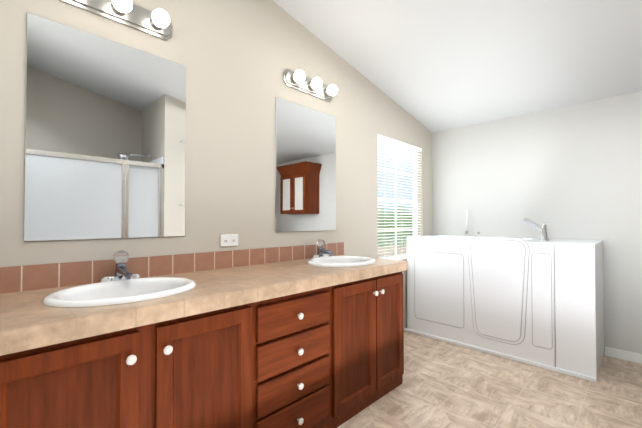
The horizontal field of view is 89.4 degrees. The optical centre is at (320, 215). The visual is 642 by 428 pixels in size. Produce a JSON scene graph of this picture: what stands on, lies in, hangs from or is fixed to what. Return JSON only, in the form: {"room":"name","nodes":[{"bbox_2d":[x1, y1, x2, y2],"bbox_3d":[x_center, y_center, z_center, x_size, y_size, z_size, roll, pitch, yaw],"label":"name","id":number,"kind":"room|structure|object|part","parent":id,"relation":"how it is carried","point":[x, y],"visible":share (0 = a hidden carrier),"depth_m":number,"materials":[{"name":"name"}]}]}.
{"room":"bathroom","nodes":[
{"label":"bathroom","id":0,"kind":"room"},
{"bbox_2d":[0,0,432,327],"bbox_3d":[-0.614,-0.726,1.949,0.120,3.750,5.540,-1,-1,45],"label":"wall","id":1,"kind":"structure","parent":0,"point":[237,58],"depth_m":1.95,"materials":[{"name":"paint"}]},
{"bbox_2d":[24,12,185,241],"bbox_3d":[-0.951,-0.350,1.513,0.006,0.915,0.635,-1,-1,45],"label":"mirror","id":2,"kind":"object","parent":1,"relation":"attached to","point":[105,138],"visible":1,"depth_m":1.46,"materials":[{"name":"clear glass"}]},
{"bbox_2d":[59,0,171,39],"bbox_3d":[-0.912,-0.963,1.481,0.119,0.115,0.490,-1,-1,45],"label":"sconce","id":3,"kind":"object","parent":1,"relation":"attached to","point":[155,23],"visible":1,"depth_m":1.55,"materials":[{"name":"silver metal"}]},
{"bbox_2d":[0,242,343,293],"bbox_3d":[-0.565,0.258,1.887,0.010,0.100,2.118,-1,-1,45],"label":"backsplash","id":4,"kind":"structure","parent":1,"relation":"attached to","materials":[{"name":"tile"}]},
{"bbox_2d":[220,234,237,246],"bbox_3d":[-0.540,0.148,1.916,0.007,0.070,0.116,-1,-1,45],"label":"electrical outlet","id":5,"kind":"object","parent":1,"relation":"attached to","point":[228,239],"visible":1,"depth_m":1.91,"materials":[{"name":"white plastic"}]},
{"bbox_2d":[275,97,335,231],"bbox_3d":[-0.093,-0.337,2.373,0.006,0.905,0.595,-1,-1,45],"label":"mirror","id":6,"kind":"object","parent":1,"relation":"attached to","point":[305,180],"visible":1,"depth_m":2.34,"materials":[{"name":"clear glass"}]},
{"bbox_2d":[283,69,337,101],"bbox_3d":[-0.044,-0.950,2.352,0.119,0.115,0.490,-1,-1,45],"label":"sconce","id":7,"kind":"object","parent":1,"relation":"attached to","point":[301,82],"visible":1,"depth_m":2.33,"materials":[{"name":"silver metal"}]},
{"bbox_2d":[377,139,417,258],"bbox_3d":[0.774,-0.149,3.346,0.050,1.198,0.848,-1,-1,45],"label":"window","id":8,"kind":"structure","parent":1,"relation":"in","point":[414,199],"depth_m":3.37,"materials":[{"name":"white plastic"}]},
{"bbox_3d":[0.770,-0.149,3.350,0.016,1.130,0.780,-1,-1,45],"label":"window muntins","id":9,"kind":"part","parent":8,"relation":"part of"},
{"bbox_2d":[377,134,421,259],"bbox_3d":[0.812,-0.150,3.308,0.050,1.194,0.838,-1,-1,45],"label":"window blinds","id":10,"kind":"object","parent":8,"relation":"attached to","point":[396,142],"visible":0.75,"depth_m":3.28,"materials":[{"name":"white plastic"}]},
{"bbox_2d":[273,0,641,132],"bbox_3d":[0.491,-1.615,0.861,3.240,1.260,5.540,-1,-1,45],"label":"ceiling","id":11,"kind":"structure","parent":0,"point":[432,66],"depth_m":2.36,"materials":[{"name":"paint"}]},
{"bbox_2d":[337,331,641,427],"bbox_3d":[0.491,1.182,0.818,3.240,0.100,5.540,-1,-1,45],"label":"floor","id":12,"kind":"structure","parent":0,"point":[446,385],"depth_m":2.07,"materials":[{"name":"tile"}]},
{"bbox_2d":[0,267,407,427],"bbox_3d":[-0.360,0.757,1.664,0.602,0.775,2.103,-1,-1,45],"label":"bathroom vanity","id":13,"kind":"object","parent":12,"relation":"on","point":[310,336],"depth_m":1.30,"materials":[{"name":"brown wood"}]},
{"bbox_3d":[-0.733,0.719,0.930,0.006,0.576,0.266,-1,-1,45],"label":"door panel","id":14,"kind":"part","parent":13,"relation":"part of","materials":[{"name":"brown wood"}]},
{"bbox_3d":[-0.729,0.718,0.926,0.018,0.680,0.370,-1,-1,45],"label":"door","id":15,"kind":"part","parent":13,"relation":"part of","materials":[{"name":"brown wood"}]},
{"bbox_3d":[-0.600,0.455,1.024,0.032,0.031,0.031,-1,-1,45],"label":"door knob","id":16,"kind":"part","parent":13,"relation":"part of","materials":[{"name":"white"}]},
{"bbox_3d":[-0.522,0.456,1.102,0.032,0.031,0.031,-1,-1,45],"label":"door knob","id":17,"kind":"part","parent":13,"relation":"part of","materials":[{"name":"white"}]},
{"bbox_3d":[-0.427,0.723,1.228,0.018,0.680,0.375,-1,-1,45],"label":"door","id":18,"kind":"part","parent":13,"relation":"part of","materials":[{"name":"brown wood"}]},
{"bbox_2d":[0,259,407,350],"bbox_3d":[-0.358,0.337,1.680,0.592,0.064,2.118,-1,-1,45],"label":"countertop","id":19,"kind":"structure","parent":13,"relation":"on","point":[23,322],"depth_m":1.17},
{"bbox_2d":[96,263,143,278],"bbox_3d":[-0.862,0.258,1.419,0.149,0.084,0.156,-1,-1,45],"label":"faucet","id":20,"kind":"object","parent":19,"relation":"on","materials":[{"name":"silver metal"}]},
{"bbox_2d":[36,271,215,314],"bbox_3d":[-0.755,0.360,1.268,0.410,0.161,0.510,-1,-1,45],"label":"sink","id":21,"kind":"object","parent":19,"relation":"in","point":[54,300],"depth_m":1.31,"materials":[{"name":"white ceramic"}]},
{"bbox_2d":[316,247,335,254],"bbox_3d":[0.031,0.272,2.315,0.149,0.084,0.156,-1,-1,45],"label":"faucet","id":22,"kind":"object","parent":19,"relation":"on","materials":[{"name":"silver metal"}]},
{"bbox_2d":[292,255,391,266],"bbox_3d":[0.138,0.374,2.164,0.410,0.161,0.510,-1,-1,45],"label":"sink","id":23,"kind":"object","parent":19,"relation":"in","point":[313,260],"depth_m":2.25,"materials":[{"name":"white ceramic"}]},
{"bbox_3d":[-0.431,0.723,1.233,0.006,0.576,0.271,-1,-1,45],"label":"door panel","id":24,"kind":"part","parent":13,"relation":"part of","materials":[{"name":"brown wood"}]},
{"bbox_3d":[-0.115,0.474,1.545,0.018,0.154,0.447,-1,-1,45],"label":"drawer","id":25,"kind":"part","parent":13,"relation":"part of","materials":[{"name":"brown wood"}]},
{"bbox_3d":[-0.115,0.640,1.542,0.018,0.149,0.447,-1,-1,45],"label":"drawer","id":26,"kind":"part","parent":13,"relation":"part of","materials":[{"name":"brown wood"}]},
{"bbox_3d":[-0.115,0.801,1.540,0.018,0.140,0.447,-1,-1,45],"label":"drawer","id":27,"kind":"part","parent":13,"relation":"part of","materials":[{"name":"brown wood"}]},
{"bbox_3d":[-0.115,0.964,1.537,0.018,0.158,0.447,-1,-1,45],"label":"drawer","id":28,"kind":"part","parent":13,"relation":"part of","materials":[{"name":"brown wood"}]},
{"bbox_3d":[-0.098,0.474,1.527,0.032,0.031,0.031,-1,-1,45],"label":"drawer knob","id":29,"kind":"part","parent":13,"relation":"part of","materials":[{"name":"white"}]},
{"bbox_3d":[-0.098,0.640,1.524,0.032,0.031,0.031,-1,-1,45],"label":"drawer knob","id":30,"kind":"part","parent":13,"relation":"part of","materials":[{"name":"white"}]},
{"bbox_3d":[-0.098,0.801,1.522,0.032,0.031,0.031,-1,-1,45],"label":"drawer knob","id":31,"kind":"part","parent":13,"relation":"part of","materials":[{"name":"white"}]},
{"bbox_3d":[-0.098,0.964,1.519,0.032,0.031,0.031,-1,-1,45],"label":"drawer knob","id":32,"kind":"part","parent":13,"relation":"part of","materials":[{"name":"white"}]},
{"bbox_3d":[0.199,0.733,1.856,0.018,0.680,0.377,-1,-1,45],"label":"door","id":33,"kind":"part","parent":13,"relation":"part of","materials":[{"name":"brown wood"}]},
{"bbox_3d":[0.195,0.733,1.860,0.006,0.576,0.273,-1,-1,45],"label":"door panel","id":34,"kind":"part","parent":13,"relation":"part of","materials":[{"name":"brown wood"}]},
{"bbox_3d":[0.448,0.737,2.105,0.018,0.680,0.308,-1,-1,45],"label":"door","id":35,"kind":"part","parent":13,"relation":"part of","materials":[{"name":"brown wood"}]},
{"bbox_3d":[0.443,0.737,2.110,0.006,0.576,0.204,-1,-1,45],"label":"door panel","id":36,"kind":"part","parent":13,"relation":"part of","materials":[{"name":"brown wood"}]},
{"bbox_2d":[404,209,604,382],"bbox_3d":[1.597,0.548,2.998,1.493,1.236,0.659,-1,-1,45],"label":"tub","id":37,"kind":"object","parent":12,"relation":"on","point":[537,302],"visible":1,"depth_m":2.60,"materials":[{"name":"white plastic"}]},
{"bbox_3d":[1.098,0.679,3.044,0.465,0.647,0.006,-1,-1,45],"label":"panel","id":38,"kind":"part","parent":37,"relation":"part of","materials":[{"name":"white plastic"}]},
{"bbox_3d":[1.455,0.608,2.682,0.407,0.801,0.012,-1,-1,45],"label":"door","id":39,"kind":"part","parent":37,"relation":"part of","materials":[{"name":"white plastic"}]},
{"bbox_3d":[1.458,0.608,2.686,0.461,0.855,0.008,-1,-1,45],"label":"door frame","id":40,"kind":"part","parent":37,"relation":"part of","materials":[{"name":"white plastic"}]},
{"bbox_2d":[523,218,550,240],"bbox_3d":[1.840,0.116,2.765,0.203,0.192,0.068,-1,-1,45],"label":"faucet","id":41,"kind":"object","parent":37,"relation":"on","point":[542,228],"depth_m":2.72,"materials":[{"name":"silver metal"}]},
{"bbox_3d":[1.679,0.647,2.466,0.115,0.702,0.006,-1,-1,45],"label":"panel","id":42,"kind":"part","parent":37,"relation":"part of","materials":[{"name":"white plastic"}]},
{"bbox_2d":[432,91,641,353],"bbox_3d":[2.405,-0.713,2.767,3.000,3.750,0.120,-1,-1,45],"label":"wall","id":43,"kind":"structure","parent":0,"point":[574,171],"depth_m":2.90,"materials":[{"name":"paint"}]},
{"bbox_2d":[605,347,641,362],"bbox_3d":[2.889,1.118,2.162,1.500,0.070,0.011,-1,-1,45],"label":"baseboard","id":44,"kind":"structure","parent":43,"relation":"attached to","point":[624,355],"depth_m":2.61,"materials":[{"name":"white wood"}]},
{"label":"outside","id":45,"kind":"structure","parent":0,"visible":0},
{"bbox_2d":[377,143,411,257],"bbox_3d":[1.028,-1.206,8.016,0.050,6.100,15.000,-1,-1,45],"label":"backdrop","id":46,"kind":"structure","parent":45,"point":[392,247],"depth_m":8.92,"materials":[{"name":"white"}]}
]}

